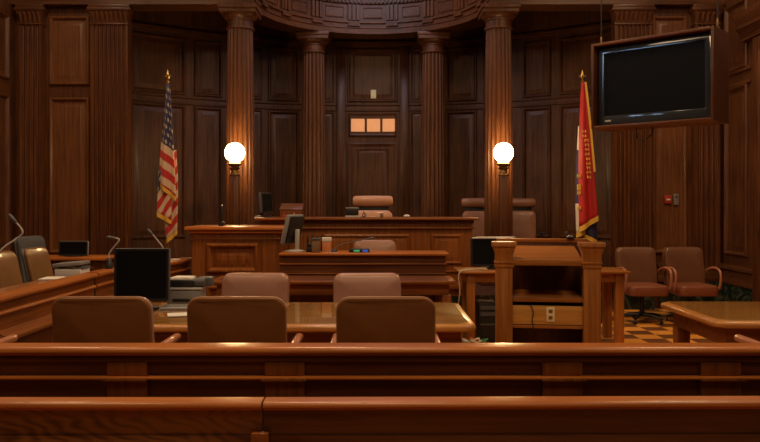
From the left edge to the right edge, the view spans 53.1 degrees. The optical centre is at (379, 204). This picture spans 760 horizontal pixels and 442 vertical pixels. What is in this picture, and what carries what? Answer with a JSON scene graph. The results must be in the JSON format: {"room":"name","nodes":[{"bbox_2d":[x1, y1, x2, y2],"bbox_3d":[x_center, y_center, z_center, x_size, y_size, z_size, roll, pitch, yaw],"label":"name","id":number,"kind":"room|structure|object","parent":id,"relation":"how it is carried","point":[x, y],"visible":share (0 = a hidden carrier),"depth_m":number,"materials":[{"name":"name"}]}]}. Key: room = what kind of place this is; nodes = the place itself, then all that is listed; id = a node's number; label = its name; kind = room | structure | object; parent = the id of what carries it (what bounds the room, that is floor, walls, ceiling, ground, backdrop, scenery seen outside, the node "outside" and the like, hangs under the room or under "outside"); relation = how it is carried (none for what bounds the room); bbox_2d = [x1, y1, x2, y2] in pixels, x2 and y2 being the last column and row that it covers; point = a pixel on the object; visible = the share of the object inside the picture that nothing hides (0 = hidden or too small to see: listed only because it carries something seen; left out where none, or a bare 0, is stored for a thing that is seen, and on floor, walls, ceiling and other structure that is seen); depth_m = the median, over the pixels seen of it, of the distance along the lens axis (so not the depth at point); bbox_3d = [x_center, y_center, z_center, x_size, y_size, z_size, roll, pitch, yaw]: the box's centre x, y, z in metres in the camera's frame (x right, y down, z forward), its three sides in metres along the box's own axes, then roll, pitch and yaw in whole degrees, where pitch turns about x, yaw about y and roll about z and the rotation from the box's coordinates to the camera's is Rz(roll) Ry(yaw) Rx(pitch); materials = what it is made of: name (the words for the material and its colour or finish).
{"room":"courtroom","nodes":[
{"label":"courtroom","id":0,"kind":"room"},
{"bbox_2d":[0,0,14,252],"bbox_3d":[-5.377,-1.300,3.725,0.246,5.600,15.050,0,0,0],"label":"wall","id":1,"kind":"structure","parent":0,"point":[7,14],"depth_m":10.76,"materials":[{"name":"brown wood"}]},
{"bbox_2d":[15,7,131,254],"bbox_3d":[-4.480,-1.300,11.552,1.640,5.600,1.096,0,0,0],"label":"wall","id":2,"kind":"structure","parent":0,"point":[67,29],"depth_m":11.03,"materials":[{"name":"brown wood"}]},
{"bbox_2d":[13,4,48,239],"bbox_3d":[-5.030,-0.689,10.950,0.430,4.378,0.196,0,0,0],"label":"fluted pilaster","id":3,"kind":"object","parent":2,"relation":"attached to","point":[31,17],"visible":0.7,"depth_m":10.92,"materials":[{"name":"wood"}]},
{"bbox_2d":[86,4,133,254],"bbox_3d":[-3.890,-0.689,10.950,0.630,4.378,0.196,0,0,0],"label":"fluted pilaster","id":4,"kind":"object","parent":2,"relation":"attached to","point":[110,24],"visible":0.7,"depth_m":10.93,"materials":[{"name":"wood"}]},
{"bbox_2d":[10,0,724,38],"bbox_3d":[-0.175,-3.490,11.940,10.250,1.220,2.520,0,0,0],"label":"ceiling","id":5,"kind":"structure","parent":2,"relation":"attached to","point":[348,19],"depth_m":12.28,"materials":[{"name":"brown wood"}]},
{"bbox_2d":[132,11,610,291],"bbox_3d":[-0.130,-1.300,12.922,8.838,5.600,2.057,0,0,0],"label":"wall","id":6,"kind":"structure","parent":0,"point":[550,50],"depth_m":13.14,"materials":[{"name":"brown wood"}]},
{"bbox_2d":[348,143,396,216],"bbox_3d":[-0.136,-0.015,13.772,0.907,2.230,0.056,0,0,0],"label":"door","id":7,"kind":"structure","parent":6,"relation":"in","point":[372,167],"depth_m":13.76,"materials":[{"name":"brown wood"}]},
{"bbox_2d":[349,113,395,136],"bbox_3d":[-0.136,-1.450,13.770,0.870,0.420,0.060,0,0,0],"label":"window","id":8,"kind":"structure","parent":6,"relation":"in","point":[360,124],"depth_m":13.76,"materials":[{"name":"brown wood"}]},
{"bbox_2d":[371,90,375,98],"bbox_3d":[-0.118,-2.007,13.768,0.096,0.155,0.024,0,0,0],"label":"wall plate","id":9,"kind":"object","parent":6,"relation":"attached to","point":[373,92],"visible":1,"depth_m":13.76,"materials":[{"name":"beige plastic"}]},
{"bbox_2d":[190,273,601,294],"bbox_3d":[-0.140,1.325,11.360,6.120,0.350,3.280,0,0,0],"label":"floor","id":10,"kind":"structure","parent":0,"point":[479,290],"depth_m":10.28,"materials":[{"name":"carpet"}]},
{"bbox_2d":[157,70,177,247],"bbox_3d":[-2.803,-0.318,10.030,0.320,2.936,0.320,0,0,0],"label":"flag","id":11,"kind":"object","parent":10,"relation":"on","point":[167,192],"visible":0.91,"depth_m":9.96,"materials":[{"name":"multicoloured fabric"}]},
{"bbox_2d":[225,143,244,224],"bbox_3d":[-2.010,0.144,10.520,0.274,2.012,0.274,0,0,0],"label":"globe lamp","id":12,"kind":"object","parent":10,"relation":"on","point":[234,152],"visible":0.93,"depth_m":10.46,"materials":[{"name":"white glass"}]},
{"bbox_2d":[217,3,261,224],"bbox_3d":[-2.040,-0.864,11.100,0.580,4.027,0.580,0,0,0],"label":"fluted column","id":13,"kind":"structure","parent":10,"relation":"on","point":[240,18],"depth_m":10.95,"materials":[{"name":"brown wood"}]},
{"bbox_2d":[295,31,330,216],"bbox_3d":[-1.120,-0.864,12.840,0.580,4.027,0.580,0,0,0],"label":"fluted column","id":14,"kind":"structure","parent":10,"relation":"on","point":[313,195],"depth_m":12.68,"materials":[{"name":"brown wood"}]},
{"bbox_2d":[353,196,392,216],"bbox_3d":[-0.100,0.509,10.338,0.660,1.280,0.695,0,0,0],"label":"chair","id":15,"kind":"object","parent":10,"relation":"on","point":[372,206],"visible":0.12,"depth_m":10.57,"materials":[{"name":"brown leather"}]},
{"bbox_2d":[416,31,450,216],"bbox_3d":[0.900,-0.864,12.840,0.580,4.027,0.580,0,0,0],"label":"fluted column","id":16,"kind":"structure","parent":10,"relation":"on","point":[433,199],"depth_m":12.68,"materials":[{"name":"brown wood"}]},
{"bbox_2d":[461,198,483,266],"bbox_3d":[1.570,0.519,11.787,0.660,1.260,0.693,0,0,0],"label":"chair","id":17,"kind":"object","parent":10,"relation":"on","point":[474,207],"visible":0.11,"depth_m":11.97,"materials":[{"name":"brown leather"}]},
{"bbox_2d":[477,3,520,285],"bbox_3d":[1.730,-0.864,11.100,0.580,4.027,0.580,0,0,0],"label":"fluted column","id":18,"kind":"structure","parent":10,"relation":"on","point":[498,17],"depth_m":10.95,"materials":[{"name":"brown wood"}]},
{"bbox_2d":[494,143,513,236],"bbox_3d":[1.710,0.144,10.520,0.274,2.012,0.274,0,0,0],"label":"globe lamp","id":19,"kind":"object","parent":18,"relation":"attached to","point":[503,152],"visible":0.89,"depth_m":10.46,"materials":[{"name":"white glass"}]},
{"bbox_2d":[513,198,545,237],"bbox_3d":[2.280,0.519,12.237,0.660,1.260,0.693,0,0,0],"label":"chair","id":20,"kind":"object","parent":10,"relation":"on","point":[524,218],"visible":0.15,"depth_m":12.40,"materials":[{"name":"brown leather"}]},
{"bbox_2d":[575,70,597,241],"bbox_3d":[2.771,-0.345,10.329,0.360,2.990,0.321,0,0,0],"label":"flag","id":21,"kind":"object","parent":10,"relation":"on","point":[586,208],"visible":0.97,"depth_m":10.22,"materials":[{"name":"red fabric"}]},
{"bbox_2d":[475,295,601,322],"bbox_3d":[-0.140,1.325,9.705,6.120,0.350,0.030,0,0,0],"label":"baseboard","id":22,"kind":"structure","parent":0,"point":[476,296],"depth_m":9.69,"materials":[{"name":"wood"}]},
{"bbox_2d":[461,308,715,342],"bbox_3d":[-0.175,1.560,5.200,10.650,0.120,18.000,0,0,0],"label":"floor","id":23,"kind":"structure","parent":0,"point":[647,330],"depth_m":9.01,"materials":[{"name":"tile"}]},
{"bbox_2d":[0,334,17,342],"bbox_3d":[-2.540,1.002,4.424,0.650,0.993,0.593,0,0,0],"label":"swivel chair","id":24,"kind":"object","parent":23,"relation":"on","point":[11,338],"visible":0.48,"depth_m":4.56,"materials":[{"name":"brown"}]},
{"bbox_2d":[0,251,22,287],"bbox_3d":[-3.008,0.950,6.561,0.636,1.097,0.568,0,0,0],"label":"swivel chair","id":25,"kind":"object","parent":23,"relation":"on","point":[10,275],"visible":0.1,"depth_m":6.62,"materials":[{"name":"brown leather"}]},
{"bbox_2d":[14,236,45,282],"bbox_3d":[-3.496,0.916,8.081,0.593,1.166,0.568,0,0,6],"label":"swivel chair","id":26,"kind":"object","parent":23,"relation":"on","point":[22,242],"visible":0.1,"depth_m":7.92,"materials":[{"name":"grey leather"}]},
{"bbox_2d":[21,247,53,281],"bbox_3d":[-2.998,0.950,7.181,0.635,1.097,0.568,0,0,0],"label":"swivel chair","id":27,"kind":"object","parent":23,"relation":"on","point":[36,260],"visible":0.24,"depth_m":7.12,"materials":[{"name":"brown leather"}]},
{"bbox_2d":[0,273,97,342],"bbox_3d":[-2.665,1.049,5.835,0.490,0.902,1.730,0,0,0],"label":"rail","id":28,"kind":"object","parent":23,"relation":"on","point":[25,308],"visible":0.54,"depth_m":5.54,"materials":[{"name":"brown wood"}]},
{"bbox_2d":[0,214,22,251],"bbox_3d":[-2.497,0.328,5.053,0.220,0.541,0.076,0,0,-43],"label":"gooseneck microphone","id":29,"kind":"object","parent":28,"relation":"on","point":[10,216],"visible":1,"depth_m":5.09,"materials":[{"name":"black plastic"}]},
{"bbox_2d":[0,280,50,291],"bbox_3d":[-2.763,0.649,5.835,0.294,0.022,1.730,0,0,0],"label":"shelf","id":30,"kind":"object","parent":28,"relation":"attached to","point":[37,281],"depth_m":6.02,"materials":[{"name":"brown wood"}]},
{"bbox_2d":[38,276,65,279],"bbox_3d":[-2.820,0.631,6.540,0.160,0.011,0.240,0,0,-6],"label":"notepad","id":31,"kind":"object","parent":28,"relation":"on","point":[50,277],"visible":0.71,"depth_m":6.52,"materials":[{"name":"beige paper"}]},
{"bbox_2d":[49,255,113,275],"bbox_3d":[-3.655,1.048,8.850,1.090,0.905,0.500,0,0,0],"label":"desk","id":32,"kind":"object","parent":23,"relation":"on","point":[97,262],"visible":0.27,"depth_m":8.64,"materials":[{"name":"brown wood"}]},
{"bbox_2d":[58,241,88,256],"bbox_3d":[-3.550,0.506,8.840,0.340,0.176,0.220,0,0,0],"label":"computer monitor","id":33,"kind":"object","parent":32,"relation":"on","point":[66,248],"visible":1,"depth_m":8.79,"materials":[{"name":"black plastic"}]},
{"bbox_2d":[94,278,95,295],"bbox_3d":[-2.546,1.060,6.718,0.059,0.880,0.029,0,0,0],"label":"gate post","id":34,"kind":"object","parent":23,"relation":"on","point":[94,278],"visible":0.02,"depth_m":6.71,"materials":[{"name":"wood"}]},
{"bbox_2d":[52,296,180,342],"bbox_3d":[-1.550,1.002,4.464,0.650,0.993,0.593,0,0,0],"label":"swivel chair","id":35,"kind":"object","parent":23,"relation":"on","point":[75,319],"visible":0.36,"depth_m":4.21,"materials":[{"name":"brown leather"}]},
{"bbox_2d":[0,397,268,441],"bbox_3d":[-1.524,1.059,2.610,2.352,0.882,0.500,0,0,0],"label":"pew","id":36,"kind":"object","parent":23,"relation":"on","point":[22,419],"visible":0.98,"depth_m":2.40,"materials":[{"name":"brown wood"}]},
{"bbox_2d":[86,257,191,301],"bbox_3d":[-2.494,1.049,7.717,0.604,0.902,2.076,0,0,10],"label":"rail","id":37,"kind":"object","parent":23,"relation":"on","point":[105,279],"visible":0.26,"depth_m":7.09,"materials":[{"name":"brown wood"}]},
{"bbox_2d":[52,260,90,276],"bbox_3d":[-2.783,0.571,6.860,0.265,0.132,0.240,0,0,0],"label":"printer","id":38,"kind":"object","parent":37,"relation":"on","point":[61,269],"visible":0.89,"depth_m":6.75,"materials":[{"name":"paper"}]},
{"bbox_2d":[105,236,119,268],"bbox_3d":[-2.512,0.443,7.140,0.137,0.311,0.069,0,0,0],"label":"gooseneck microphone","id":39,"kind":"object","parent":37,"relation":"on","point":[109,265],"visible":1,"depth_m":7.13,"materials":[{"name":"black plastic"}]},
{"bbox_2d":[147,229,162,247],"bbox_3d":[-2.354,0.425,8.050,0.233,0.346,0.069,0,0,0],"label":"gooseneck microphone","id":40,"kind":"object","parent":37,"relation":"on","point":[149,231],"visible":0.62,"depth_m":8.04,"materials":[{"name":"black plastic"}]},
{"bbox_2d":[184,225,287,295],"bbox_3d":[-1.587,0.868,8.615,1.085,1.265,0.730,0,0,0],"label":"stand","id":41,"kind":"object","parent":23,"relation":"on","point":[217,251],"visible":0.4,"depth_m":8.33,"materials":[{"name":"brown wood"}]},
{"bbox_2d":[218,205,224,225],"bbox_3d":[-1.790,0.117,8.600,0.060,0.235,0.100,0,0,0],"label":"microphone","id":42,"kind":"object","parent":41,"relation":"on","point":[221,223],"visible":1,"depth_m":8.58,"materials":[{"name":"black plastic"}]},
{"bbox_2d":[187,296,302,342],"bbox_3d":[-0.797,1.002,4.464,0.650,0.993,0.593,0,0,0],"label":"swivel chair","id":43,"kind":"object","parent":23,"relation":"on","point":[210,319],"visible":0.39,"depth_m":4.20,"materials":[{"name":"brown leather"}]},
{"bbox_2d":[221,272,289,302],"bbox_3d":[-1.085,1.042,6.346,0.690,0.913,0.593,0,0,4],"label":"swivel chair","id":44,"kind":"object","parent":23,"relation":"on","point":[234,283],"visible":0.15,"depth_m":6.51,"materials":[{"name":"brown leather"}]},
{"bbox_2d":[279,203,303,216],"bbox_3d":[-1.080,0.066,9.300,0.280,0.169,0.210,0,0,0],"label":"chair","id":45,"kind":"object","parent":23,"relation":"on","point":[287,208],"visible":0.97,"depth_m":9.22,"materials":[{"name":"brown leather"}]},
{"bbox_2d":[151,302,475,342],"bbox_3d":[-0.723,1.122,5.290,2.655,0.756,1.140,0,0,0],"label":"table","id":46,"kind":"object","parent":23,"relation":"on","point":[316,322],"visible":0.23,"depth_m":4.85,"materials":[{"name":"brown wood"}]},
{"bbox_2d":[114,248,170,309],"bbox_3d":[-1.700,0.526,5.460,0.395,0.434,0.220,0,0,0],"label":"computer monitor","id":47,"kind":"object","parent":46,"relation":"on","point":[144,272],"visible":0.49,"depth_m":5.41,"materials":[{"name":"black plastic"}]},
{"bbox_2d":[159,304,187,309],"bbox_3d":[-1.425,0.732,5.470,0.290,0.024,0.140,0,0,0],"label":"keyboard","id":48,"kind":"object","parent":46,"relation":"on","point":[165,306],"visible":0.61,"depth_m":5.40,"materials":[{"name":"grey plastic"}]},
{"bbox_2d":[167,312,186,316],"bbox_3d":[-1.355,0.742,5.160,0.170,0.003,0.160,0,0,-17],"label":"paper sheet","id":49,"kind":"object","parent":46,"relation":"on","point":[179,313],"visible":0.64,"depth_m":5.14,"materials":[{"name":"beige paper"}]},
{"bbox_2d":[167,286,207,303],"bbox_3d":[-1.450,0.677,5.720,0.270,0.132,0.231,0,0,0],"label":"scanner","id":50,"kind":"object","parent":46,"relation":"on","point":[178,295],"visible":0.52,"depth_m":5.61,"materials":[{"name":"grey plastic"}]},
{"bbox_2d":[170,276,213,286],"bbox_3d":[-1.417,0.576,5.715,0.305,0.069,0.190,0,0,0],"label":"printer","id":51,"kind":"object","parent":50,"relation":"on","point":[203,281],"visible":0.87,"depth_m":5.62,"materials":[{"name":"black plastic"}]},
{"bbox_2d":[170,276,195,279],"bbox_3d":[-1.482,0.547,5.715,0.167,0.018,0.171,0,0,-3],"label":"paper sheet","id":52,"kind":"object","parent":51,"relation":"on","point":[174,277],"visible":0.93,"depth_m":5.64,"materials":[{"name":"beige paper"}]},
{"bbox_2d":[214,276,455,302],"bbox_3d":[-0.450,1.109,7.475,2.340,0.783,0.550,0,0,0],"label":"table","id":53,"kind":"object","parent":23,"relation":"on","point":[299,285],"visible":0.35,"depth_m":7.26,"materials":[{"name":"brown wood"}]},
{"bbox_2d":[279,250,448,302],"bbox_3d":[-0.165,0.995,7.978,1.740,1.010,0.445,0,0,0],"label":"desk","id":54,"kind":"object","parent":23,"relation":"on","point":[399,262],"visible":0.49,"depth_m":7.80,"materials":[{"name":"brown wood"}]},
{"bbox_2d":[281,214,304,251],"bbox_3d":[-0.892,0.294,7.968,0.220,0.390,0.360,0,0,18],"label":"computer monitor","id":55,"kind":"object","parent":54,"relation":"on","point":[293,225],"visible":1,"depth_m":7.90,"materials":[{"name":"grey plastic"}]},
{"bbox_2d":[306,242,311,251],"bbox_3d":[-0.703,0.443,7.960,0.125,0.095,0.160,0,0,0],"label":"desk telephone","id":56,"kind":"object","parent":54,"relation":"on","point":[309,245],"visible":0.62,"depth_m":7.88,"materials":[{"name":"black plastic"}]},
{"bbox_2d":[307,234,322,250],"bbox_3d":[-0.695,0.400,8.130,0.190,0.180,0.080,0,0,0],"label":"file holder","id":57,"kind":"object","parent":54,"relation":"on","point":[311,234],"visible":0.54,"depth_m":8.09,"materials":[{"name":"black plastic"}]},
{"bbox_2d":[311,238,319,252],"bbox_3d":[-0.660,0.415,7.820,0.090,0.150,0.070,0,0,0],"label":"box","id":58,"kind":"object","parent":54,"relation":"on","point":[315,241],"visible":1,"depth_m":7.79,"materials":[{"name":"brown"}]},
{"bbox_2d":[322,237,331,252],"bbox_3d":[-0.550,0.412,7.850,0.096,0.155,0.086,0,0,0],"label":"box","id":59,"kind":"object","parent":54,"relation":"on","point":[326,241],"visible":0.98,"depth_m":7.81,"materials":[{"name":"brown cardboard"}]},
{"bbox_2d":[331,237,374,251],"bbox_3d":[-0.283,0.412,7.990,0.465,0.156,0.069,0,0,0],"label":"gooseneck microphone","id":60,"kind":"object","parent":54,"relation":"on","point":[333,250],"visible":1,"depth_m":8.00,"materials":[{"name":"black plastic"}]},
{"bbox_2d":[349,248,369,252],"bbox_3d":[-0.215,0.472,7.898,0.210,0.035,0.144,0,0,0],"label":"recorder","id":61,"kind":"object","parent":54,"relation":"on","point":[351,250],"visible":1,"depth_m":7.83,"materials":[{"name":"black plastic"}]},
{"bbox_2d":[255,217,478,307],"bbox_3d":[-0.155,0.825,9.320,2.650,1.350,0.730,0,0,0],"label":"bench","id":62,"kind":"object","parent":23,"relation":"on","point":[453,235],"visible":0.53,"depth_m":9.04,"materials":[{"name":"brown wood"}]},
{"bbox_2d":[255,193,272,216],"bbox_3d":[-1.439,-0.001,9.410,0.220,0.301,0.340,0,0,14],"label":"computer monitor","id":63,"kind":"object","parent":62,"relation":"on","point":[265,199],"visible":0.95,"depth_m":9.35,"materials":[{"name":"black plastic"}]},
{"bbox_2d":[345,207,358,216],"bbox_3d":[-0.335,0.089,9.200,0.170,0.122,0.080,0,0,0],"label":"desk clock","id":64,"kind":"object","parent":62,"relation":"on","point":[350,211],"visible":0.89,"depth_m":9.16,"materials":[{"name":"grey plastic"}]},
{"bbox_2d":[333,273,400,302],"bbox_3d":[-0.100,1.042,6.326,0.690,0.913,0.593,0,0,-3],"label":"swivel chair","id":65,"kind":"object","parent":23,"relation":"on","point":[344,284],"visible":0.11,"depth_m":6.49,"materials":[{"name":"brown leather"}]},
{"bbox_2d":[353,240,395,249],"bbox_3d":[-0.044,0.950,8.516,0.568,1.098,0.593,0,0,-4],"label":"swivel chair","id":66,"kind":"object","parent":23,"relation":"on","point":[371,244],"visible":0.17,"depth_m":8.69,"materials":[{"name":"brown leather"}]},
{"bbox_2d":[0,343,759,397],"bbox_3d":[0.200,1.055,3.301,6.400,0.890,0.138,0,0,0],"label":"rail","id":67,"kind":"object","parent":23,"relation":"on","point":[265,370],"visible":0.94,"depth_m":3.28,"materials":[{"name":"brown wood"}]},
{"bbox_2d":[330,296,440,342],"bbox_3d":[0.033,1.002,4.464,0.650,0.993,0.593,0,0,0],"label":"swivel chair","id":68,"kind":"object","parent":23,"relation":"on","point":[359,319],"visible":0.35,"depth_m":4.21,"materials":[{"name":"brown leather"}]},
{"bbox_2d":[462,340,485,342],"bbox_3d":[0.970,1.423,7.758,0.260,0.110,0.190,0,0,0],"label":"cable","id":69,"kind":"object","parent":23,"relation":"on","point":[479,341],"visible":0.32,"depth_m":7.71,"materials":[{"name":"beige plastic"}]},
{"bbox_2d":[475,299,494,342],"bbox_3d":[1.170,1.280,8.382,0.200,0.440,0.336,0,0,0],"label":"computer tower","id":70,"kind":"object","parent":23,"relation":"on","point":[484,308],"visible":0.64,"depth_m":8.22,"materials":[{"name":"black plastic"}]},
{"bbox_2d":[263,396,759,441],"bbox_3d":[1.265,1.059,2.632,3.266,0.882,0.488,0,0,-1],"label":"pew","id":71,"kind":"object","parent":23,"relation":"on","point":[483,418],"visible":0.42,"depth_m":2.40,"materials":[{"name":"brown wood"}]},
{"bbox_2d":[453,267,630,342],"bbox_3d":[1.760,1.105,8.400,1.840,0.790,0.600,0,0,0],"label":"side table","id":72,"kind":"object","parent":23,"relation":"on","point":[609,275],"visible":0.7,"depth_m":8.17,"materials":[{"name":"brown wood"}]},
{"bbox_2d":[458,270,466,303],"bbox_3d":[0.883,1.102,8.080,0.143,0.816,0.170,0,0,0],"label":"hanging cable","id":73,"kind":"object","parent":72,"relation":"hanging from","point":[461,270],"visible":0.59,"depth_m":8.05,"materials":[{"name":"beige plastic"}]},
{"bbox_2d":[458,268,487,270],"bbox_3d":[1.000,0.695,8.200,0.327,0.033,0.078,0,0,0],"label":"coiled cable","id":74,"kind":"object","parent":72,"relation":"on","point":[467,269],"visible":0.98,"depth_m":8.17,"materials":[{"name":"beige plastic"}]},
{"bbox_2d":[470,239,495,269],"bbox_3d":[1.245,0.541,8.460,0.480,0.336,0.220,0,0,0],"label":"computer monitor","id":75,"kind":"object","parent":72,"relation":"on","point":[482,253],"visible":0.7,"depth_m":8.41,"materials":[{"name":"black plastic"}]},
{"bbox_2d":[472,237,515,237],"bbox_3d":[1.266,0.361,8.460,0.473,0.015,0.125,0,0,0],"label":"paper sheet","id":76,"kind":"object","parent":75,"relation":"on","point":[472,237],"visible":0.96,"depth_m":8.41,"materials":[{"name":"beige paper"}]},
{"bbox_2d":[491,238,605,342],"bbox_3d":[1.321,0.890,6.101,0.850,1.219,0.660,0,0,8],"label":"lectern","id":77,"kind":"object","parent":23,"relation":"on","point":[548,290],"visible":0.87,"depth_m":5.85,"materials":[{"name":"brown wood"}]},
{"bbox_2d":[513,289,582,302],"bbox_3d":[1.322,0.728,6.106,0.530,0.034,0.570,0,0,7],"label":"shelf","id":78,"kind":"object","parent":77,"relation":"attached to","point":[519,295],"depth_m":5.97,"materials":[{"name":"brown wood"}]},
{"bbox_2d":[513,324,582,328],"bbox_3d":[1.322,0.935,6.106,0.530,0.025,0.570,0,0,7],"label":"shelf","id":79,"kind":"object","parent":77,"relation":"attached to","point":[547,326],"depth_m":5.82,"materials":[{"name":"brown wood"}]},
{"bbox_2d":[546,307,554,321],"bbox_3d":[1.307,0.839,5.826,0.064,0.114,0.008,0,0,7],"label":"outlet plate","id":80,"kind":"object","parent":77,"relation":"attached to","point":[550,311],"depth_m":5.82,"materials":[{"name":"beige plastic"}]},
{"bbox_2d":[565,231,574,238],"bbox_3d":[1.556,0.247,6.290,0.069,0.063,0.208,0,0,30],"label":"microphone","id":81,"kind":"object","parent":77,"relation":"on","point":[569,236],"visible":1,"depth_m":6.32,"materials":[{"name":"black plastic"}]},
{"bbox_2d":[615,247,672,324],"bbox_3d":[3.360,1.025,9.746,0.602,0.948,0.593,0,0,-2],"label":"swivel chair","id":82,"kind":"object","parent":23,"relation":"on","point":[640,261],"visible":0.8,"depth_m":9.88,"materials":[{"name":"brown leather"}]},
{"bbox_2d":[662,247,721,320],"bbox_3d":[3.980,1.025,9.746,0.602,0.948,0.593,0,0,-2],"label":"swivel chair","id":83,"kind":"object","parent":23,"relation":"on","point":[686,264],"visible":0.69,"depth_m":9.88,"materials":[{"name":"brown leather"}]},
{"bbox_2d":[661,301,759,342],"bbox_3d":[3.230,1.122,5.390,2.140,0.756,1.060,0,0,0],"label":"table","id":84,"kind":"object","parent":23,"relation":"on","point":[716,321],"visible":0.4,"depth_m":5.32,"materials":[{"name":"brown wood"}]},
{"bbox_2d":[734,334,759,342],"bbox_3d":[2.490,1.002,4.424,0.650,0.993,0.593,0,0,0],"label":"swivel chair","id":85,"kind":"object","parent":23,"relation":"on","point":[739,338],"visible":0.35,"depth_m":4.54,"materials":[{"name":"brown"}]},
{"bbox_2d":[611,7,691,307],"bbox_3d":[4.175,-1.300,11.552,1.550,5.600,1.096,0,0,0],"label":"wall","id":86,"kind":"structure","parent":0,"point":[671,147],"depth_m":11.03,"materials":[{"name":"brown wood"}]},
{"bbox_2d":[609,4,655,309],"bbox_3d":[3.640,-0.689,10.950,0.630,4.378,0.196,0,0,0],"label":"fluted pilaster","id":87,"kind":"object","parent":86,"relation":"attached to","point":[631,157],"visible":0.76,"depth_m":10.92,"materials":[{"name":"wood"}]},
{"bbox_2d":[664,195,671,203],"bbox_3d":[4.170,-0.080,11.003,0.110,0.120,0.050,0,0,0],"label":"fire alarm","id":88,"kind":"object","parent":86,"relation":"attached to","point":[667,198],"visible":1,"depth_m":10.98,"materials":[{"name":"red plastic"}]},
{"bbox_2d":[659,282,687,308],"bbox_3d":[4.470,1.310,11.025,0.840,0.380,0.050,0,0,0],"label":"baseboard","id":89,"kind":"structure","parent":86,"relation":"attached to","point":[671,297],"depth_m":11.00,"materials":[{"name":"stone"}]},
{"bbox_2d":[673,194,678,204],"bbox_3d":[4.285,-0.080,11.006,0.070,0.160,0.044,0,0,0],"label":"intercom","id":90,"kind":"object","parent":86,"relation":"attached to","point":[675,196],"visible":1,"depth_m":10.99,"materials":[{"name":"grey plastic"}]},
{"bbox_2d":[656,263,751,288],"bbox_3d":[4.485,0.975,10.495,0.930,0.270,1.110,0,0,0],"label":"trim","id":91,"kind":"structure","parent":86,"relation":"attached to","point":[740,276],"depth_m":10.51,"materials":[{"name":"brown wood"}]},
{"bbox_2d":[688,4,724,300],"bbox_3d":[4.710,-0.689,10.950,0.460,4.378,0.196,0,0,0],"label":"fluted pilaster","id":92,"kind":"object","parent":86,"relation":"attached to","point":[705,138],"visible":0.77,"depth_m":10.93,"materials":[{"name":"wood"}]},
{"bbox_2d":[720,0,759,267],"bbox_3d":[5.027,-1.300,3.725,0.246,5.600,15.050,0,0,0],"label":"wall","id":93,"kind":"structure","parent":0,"point":[735,136],"depth_m":10.51,"materials":[{"name":"brown wood"}]},
{"bbox_2d":[722,283,751,300],"bbox_3d":[4.925,1.310,3.765,0.050,0.380,14.530,0,0,0],"label":"baseboard","id":94,"kind":"structure","parent":93,"relation":"attached to","point":[729,292],"depth_m":10.48,"materials":[{"name":"stone"}]},
{"bbox_2d":[732,2,759,300],"bbox_3d":[4.845,-0.530,9.210,0.210,4.060,2.020,0,0,0],"label":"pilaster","id":95,"kind":"structure","parent":93,"relation":"in","point":[747,21],"depth_m":9.84,"materials":[{"name":"brown wood"}]},
{"bbox_3d":[-0.175,-4.160,5.200,10.650,0.120,18.000,0,0,0],"label":"ceiling","id":96,"kind":"structure","parent":0,"visible":0},
{"bbox_2d":[591,0,728,140],"bbox_3d":[2.173,-2.304,5.947,0.960,3.593,0.330,0,0,42],"label":"tv cabinet","id":97,"kind":"object","parent":96,"relation":"hanging from","point":[719,37],"visible":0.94,"depth_m":5.72,"materials":[{"name":"brown wood"}]},
{"bbox_2d":[599,33,710,125],"bbox_3d":[2.134,-0.955,5.903,0.892,0.627,0.108,0,0,42],"label":"television","id":98,"kind":"object","parent":97,"relation":"on","point":[666,79],"visible":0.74,"depth_m":5.86,"materials":[{"name":"black plastic"}]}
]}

